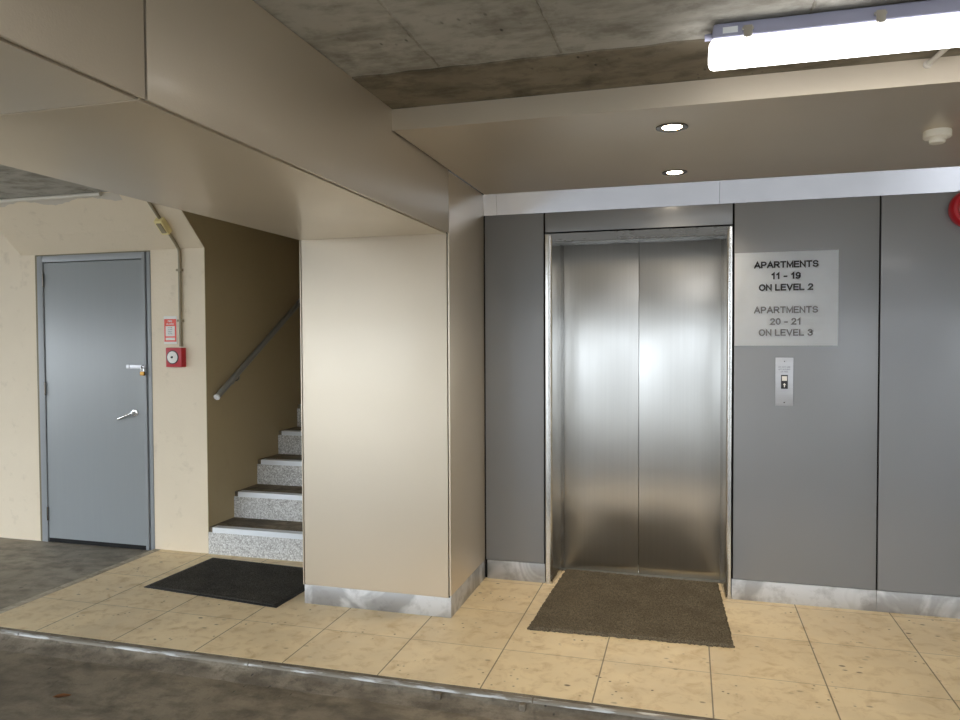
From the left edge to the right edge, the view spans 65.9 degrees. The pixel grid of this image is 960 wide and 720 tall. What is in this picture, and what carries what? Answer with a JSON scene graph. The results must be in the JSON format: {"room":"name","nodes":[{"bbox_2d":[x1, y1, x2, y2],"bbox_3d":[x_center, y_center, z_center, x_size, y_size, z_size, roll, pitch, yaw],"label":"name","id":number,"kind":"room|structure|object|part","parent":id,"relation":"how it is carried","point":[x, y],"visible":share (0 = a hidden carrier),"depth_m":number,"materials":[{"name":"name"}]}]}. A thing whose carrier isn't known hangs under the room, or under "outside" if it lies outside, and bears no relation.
{"room":"parking garage","nodes":[
{"label":"parking garage","id":0,"kind":"room"},
{"bbox_2d":[0,537,149,608],"bbox_3d":[-6.630,1.469,5.342,8.348,0.186,2.600,0,2,16],"label":"concrete floor","id":1,"kind":"structure","parent":0,"point":[28,568],"depth_m":4.98,"materials":[{"name":"concrete"}]},
{"bbox_2d":[182,210,300,546],"bbox_3d":[-1.450,-1.207,6.944,0.154,5.400,4.558,0,2,16],"label":"wall","id":2,"kind":"structure","parent":0,"point":[252,276],"depth_m":5.56,"materials":[{"name":"beige paint"}]},
{"bbox_2d":[4,227,175,236],"bbox_3d":[-2.757,-0.897,5.192,1.470,0.012,0.012,0,2,16],"label":"trim","id":3,"kind":"structure","parent":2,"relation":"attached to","point":[171,227],"depth_m":5.19,"materials":[{"name":"beige paint"}]},
{"bbox_2d":[147,202,183,346],"bbox_3d":[-2.129,-0.589,4.973,0.044,1.000,0.359,0,2,16],"label":"conduit","id":4,"kind":"object","parent":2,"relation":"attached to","point":[180,320],"visible":0.93,"depth_m":5.13,"materials":[{"name":"grey metal"}]},
{"bbox_2d":[154,217,171,234],"bbox_3d":[-2.129,-0.899,4.969,0.062,0.108,0.112,0,2,16],"label":"junction box","id":5,"kind":"object","parent":4,"relation":"attached to","point":[162,225],"visible":1,"depth_m":4.95,"materials":[{"name":"beige plastic"}]},
{"bbox_2d":[214,299,299,399],"bbox_3d":[-1.338,-0.954,6.915,0.079,2.363,3.789,0,2,16],"label":"handrail","id":6,"kind":"object","parent":2,"relation":"attached to","point":[232,379],"visible":0.42,"depth_m":5.56,"materials":[{"name":"metal"}]},
{"bbox_2d":[0,650,500,719],"bbox_3d":[-2.764,1.584,1.272,18.000,0.148,4.860,0,2,16],"label":"driveway","id":7,"kind":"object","parent":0,"point":[29,683],"visible":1,"depth_m":3.15,"materials":[{"name":"grey asphalt"}]},
{"bbox_2d":[53,693,70,697],"bbox_3d":[-1.798,1.445,3.182,0.075,0.011,0.034,-1,2,-19],"label":"dead leaf","id":8,"kind":"object","parent":7,"relation":"on","point":[62,694],"visible":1,"depth_m":3.19,"materials":[{"name":"brown plant"}]},
{"bbox_2d":[0,166,959,596],"bbox_3d":[-2.336,0.207,5.536,16.500,2.660,0.627,0,2,16],"label":"wall","id":9,"kind":"structure","parent":0,"point":[855,483],"depth_m":4.11,"materials":[{"name":"metal"}]},
{"bbox_2d":[35,250,154,549],"bbox_3d":[-2.804,0.291,5.379,1.013,2.130,0.127,0,2,16],"label":"door","id":10,"kind":"structure","parent":9,"relation":"in","point":[94,329],"depth_m":5.37,"materials":[{"name":"paint"}]},
{"bbox_3d":[-2.524,0.401,5.251,0.130,0.063,0.026,0,2,16],"label":"lever","id":11,"kind":"part","parent":10,"relation":"part of","materials":[{"name":"silver metal"}]},
{"bbox_2d":[164,316,176,343],"bbox_3d":[-2.167,-0.209,5.180,0.107,0.194,0.007,0,2,16],"label":"label","id":12,"kind":"object","parent":9,"relation":"attached to","point":[170,322],"visible":1,"depth_m":5.18,"materials":[{"name":"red plastic"}]},
{"bbox_2d":[166,348,185,366],"bbox_3d":[-2.116,-0.018,5.139,0.126,0.134,0.066,0,2,16],"label":"fire alarm","id":13,"kind":"object","parent":9,"relation":"attached to","point":[175,357],"visible":1,"depth_m":5.12,"materials":[{"name":"red plastic"}]},
{"bbox_3d":[0.211,0.178,4.514,0.363,2.116,0.014,0,2,16],"label":"wall panel","id":14,"kind":"part","parent":9,"relation":"part of","materials":[{"name":"grey paint"}]},
{"bbox_2d":[487,559,544,582],"bbox_3d":[0.221,1.296,4.545,0.362,0.115,0.012,0,2,16],"label":"baseboard","id":15,"kind":"structure","parent":9,"relation":"attached to","point":[496,569],"depth_m":4.54,"materials":[{"name":"metal"}]},
{"bbox_2d":[545,225,732,598],"bbox_3d":[0.953,0.294,4.479,1.063,2.114,0.352,0,2,16],"label":"elevator","id":16,"kind":"object","parent":9,"relation":"attached to","point":[638,322],"visible":1,"depth_m":4.58,"materials":[{"name":"metal"}]},
{"bbox_3d":[0.765,0.294,4.697,0.476,2.096,0.033,0,2,16],"label":"door panel","id":17,"kind":"part","parent":16,"relation":"part of","materials":[{"name":"metal"}]},
{"bbox_3d":[1.004,1.345,4.638,1.005,0.004,0.075,0,2,16],"label":"sill","id":18,"kind":"part","parent":16,"relation":"part of","materials":[{"name":"metal"}]},
{"bbox_3d":[1.235,0.296,4.563,0.496,2.096,0.033,0,2,16],"label":"door panel","id":19,"kind":"part","parent":16,"relation":"part of","materials":[{"name":"metal"}]},
{"bbox_3d":[0.903,-0.820,4.290,1.063,0.116,0.014,0,2,16],"label":"wall panel","id":20,"kind":"part","parent":9,"relation":"part of","materials":[{"name":"silver metal"}]},
{"bbox_2d":[775,358,792,405],"bbox_3d":[1.681,0.121,4.087,0.092,0.267,0.009,0,2,16],"label":"plate","id":21,"kind":"object","parent":9,"relation":"attached to","point":[783,366],"visible":1,"depth_m":4.09,"materials":[{"name":"metal"}]},
{"bbox_2d":[734,250,838,345],"bbox_3d":[1.682,-0.337,4.072,0.531,0.518,0.004,0,2,16],"label":"sign","id":22,"kind":"object","parent":9,"relation":"attached to","point":[790,298],"visible":1,"depth_m":4.07,"materials":[{"name":"plastic"}]},
{"bbox_3d":[1.782,0.183,4.071,0.730,2.116,0.014,0,2,16],"label":"wall panel","id":23,"kind":"part","parent":9,"relation":"part of","materials":[{"name":"grey paint"}]},
{"bbox_2d":[731,579,959,618],"bbox_3d":[3.480,1.307,3.627,4.261,0.115,0.012,0,2,16],"label":"baseboard","id":24,"kind":"structure","parent":9,"relation":"attached to","point":[750,590],"depth_m":4.04,"materials":[{"name":"metal"}]},
{"bbox_3d":[2.493,0.185,3.870,0.730,2.116,0.014,0,2,16],"label":"wall panel","id":25,"kind":"part","parent":9,"relation":"part of","materials":[{"name":"grey paint"}]},
{"bbox_2d":[948,192,959,225],"bbox_3d":[2.522,-0.779,3.796,0.200,0.200,0.060,0,2,16],"label":"fire alarm","id":26,"kind":"object","parent":9,"relation":"attached to","point":[954,205],"visible":1,"depth_m":3.80,"materials":[{"name":"red plastic"}]},
{"bbox_2d":[0,549,959,719],"bbox_3d":[1.485,1.473,3.628,8.100,0.200,1.735,0,2,16],"label":"floor","id":27,"kind":"structure","parent":0,"point":[786,661],"depth_m":3.55,"materials":[{"name":"tile"}]},
{"bbox_2d":[0,549,160,613],"bbox_3d":[-2.486,1.464,4.563,0.056,0.203,1.450,0,2,16],"label":"trim","id":28,"kind":"structure","parent":27,"relation":"attached to","point":[43,594],"depth_m":4.53,"materials":[{"name":"metal"}]},
{"bbox_2d":[144,558,304,607],"bbox_3d":[-1.473,1.354,4.566,0.965,0.011,0.672,0,2,19],"label":"door mat","id":29,"kind":"object","parent":27,"relation":"on","point":[255,583],"visible":0.93,"depth_m":4.50,"materials":[{"name":"black rubber"}]},
{"bbox_2d":[208,404,302,561],"bbox_3d":[-0.804,0.077,6.881,1.128,2.432,4.011,0,2,16],"label":"staircase","id":30,"kind":"structure","parent":27,"relation":"on","point":[267,522],"depth_m":5.32,"materials":[{"name":"stone"}]},
{"bbox_2d":[0,627,722,719],"bbox_3d":[0.412,1.494,2.955,8.400,0.204,0.147,0,2,16],"label":"kerb","id":31,"kind":"object","parent":27,"relation":"attached to","point":[495,704],"visible":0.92,"depth_m":3.27,"materials":[{"name":"concrete"}]},
{"bbox_2d":[299,170,484,597],"bbox_3d":[-0.485,0.132,4.349,0.872,2.460,0.702,0,2,16],"label":"column","id":32,"kind":"structure","parent":27,"relation":"on","point":[392,327],"depth_m":4.03,"materials":[{"name":"beige paint"}]},
{"bbox_3d":[-0.901,0.288,4.468,0.006,1.929,0.696,0,2,16],"label":"panel","id":33,"kind":"part","parent":32,"relation":"part of","materials":[{"name":"beige paint"}]},
{"bbox_3d":[-0.579,0.298,4.023,0.847,1.929,0.011,0,2,16],"label":"panel","id":34,"kind":"part","parent":32,"relation":"part of","materials":[{"name":"beige paint"}]},
{"bbox_2d":[305,560,484,617],"bbox_3d":[-0.477,1.304,4.379,0.866,0.114,0.688,0,2,16],"label":"baseboard","id":35,"kind":"structure","parent":32,"relation":"attached to","point":[314,594],"depth_m":4.06,"materials":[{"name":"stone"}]},
{"bbox_3d":[-0.070,0.124,4.229,0.010,2.246,0.681,0,2,16],"label":"panel","id":36,"kind":"part","parent":32,"relation":"part of","materials":[{"name":"beige paint"}]},
{"bbox_2d":[527,569,734,647],"bbox_3d":[0.851,1.353,4.130,1.032,0.018,1.032,0,2,16],"label":"mat","id":37,"kind":"object","parent":27,"relation":"on","point":[669,610],"visible":1,"depth_m":4.00,"materials":[{"name":"brown carpet"}]},
{"bbox_2d":[0,0,959,198],"bbox_3d":[-2.807,-1.146,2.006,17.500,0.256,6.400,0,2,16],"label":"ceiling","id":38,"kind":"structure","parent":0,"point":[405,53],"depth_m":2.46,"materials":[{"name":"concrete"}]},
{"bbox_2d":[0,192,101,202],"bbox_3d":[-3.539,-1.094,5.160,2.180,0.028,0.028,0,2,16],"label":"conduit","id":39,"kind":"object","parent":38,"relation":"attached to","point":[92,194],"visible":1,"depth_m":4.96,"materials":[{"name":"plastic"}]},
{"bbox_2d":[0,192,202,254],"bbox_3d":[-2.712,-0.940,5.130,1.590,0.343,0.367,0,2,16],"label":"beam haunch","id":40,"kind":"structure","parent":38,"relation":"attached to","point":[79,214],"depth_m":5.13,"materials":[{"name":"beige paint"}]},
{"bbox_2d":[0,192,121,206],"bbox_3d":[-2.942,-1.077,5.029,1.200,0.049,0.053,0,2,16],"label":"trim","id":41,"kind":"structure","parent":40,"relation":"attached to","point":[109,196],"depth_m":4.99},
{"bbox_2d":[0,0,448,239],"bbox_3d":[-1.356,-0.796,1.243,0.870,0.425,5.700,0,2,16],"label":"beam","id":42,"kind":"structure","parent":38,"relation":"attached to","point":[216,109],"depth_m":2.17,"materials":[{"name":"beige paint"}]},
{"bbox_3d":[-1.628,-0.561,0.307,0.852,0.010,3.138,0,2,16],"label":"soffit panel","id":43,"kind":"part","parent":42,"relation":"part of","materials":[{"name":"beige paint"}]},
{"bbox_3d":[-1.206,-0.769,0.189,0.010,0.419,3.152,0,2,16],"label":"panel","id":44,"kind":"part","parent":42,"relation":"part of","materials":[{"name":"beige paint"}]},
{"bbox_3d":[-0.895,-0.637,2.908,0.852,0.010,2.253,0,2,16],"label":"soffit panel","id":45,"kind":"part","parent":42,"relation":"part of","materials":[{"name":"beige paint"}]},
{"bbox_3d":[-0.473,-0.844,2.791,0.010,0.419,2.240,0,2,16],"label":"panel","id":46,"kind":"part","parent":42,"relation":"part of","materials":[{"name":"beige paint"}]},
{"bbox_2d":[392,55,959,130],"bbox_3d":[2.377,-1.004,2.360,5.711,0.090,0.014,0,2,16],"label":"ceiling beam","id":47,"kind":"structure","parent":38,"relation":"attached to","point":[944,69],"depth_m":2.80,"materials":[{"name":"beige paint"}]},
{"bbox_2d":[705,0,959,70],"bbox_3d":[1.331,-0.988,2.184,1.279,0.110,0.164,0,2,16],"label":"light","id":48,"kind":"object","parent":38,"relation":"attached to","point":[927,24],"visible":1,"depth_m":2.21,"materials":[{"name":"white plastic"}]},
{"bbox_2d":[923,48,949,68],"bbox_3d":[1.535,-1.033,2.396,0.039,0.044,0.384,0,2,9],"label":"cable conduit","id":49,"kind":"object","parent":38,"relation":"attached to","point":[927,64],"visible":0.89,"depth_m":2.54,"materials":[{"name":"plastic"}]},
{"bbox_2d":[395,82,959,194],"bbox_3d":[2.578,-0.986,3.059,5.703,0.012,1.464,0,2,16],"label":"ceiling","id":50,"kind":"structure","parent":0,"point":[882,129],"depth_m":3.33,"materials":[{"name":"beige paint"}]},
{"bbox_2d":[656,123,687,131],"bbox_3d":[0.802,-0.971,3.092,0.132,0.008,0.132,0,2,16],"label":"recessed light","id":51,"kind":"object","parent":50,"relation":"in","point":[668,127],"visible":1,"depth_m":3.08,"materials":[{"name":"beige"}]},
{"bbox_2d":[662,169,686,175],"bbox_3d":[1.034,-0.995,3.931,0.132,0.008,0.132,0,2,16],"label":"recessed light","id":52,"kind":"object","parent":50,"relation":"in","point":[675,172],"visible":1,"depth_m":3.92,"materials":[{"name":"beige"}]},
{"bbox_2d":[923,127,951,144],"bbox_3d":[1.955,-0.952,3.163,0.108,0.055,0.108,0,2,16],"label":"smoke detector","id":53,"kind":"object","parent":50,"relation":"attached to","point":[935,136],"visible":1,"depth_m":3.13,"materials":[{"name":"beige plastic"}]}
]}

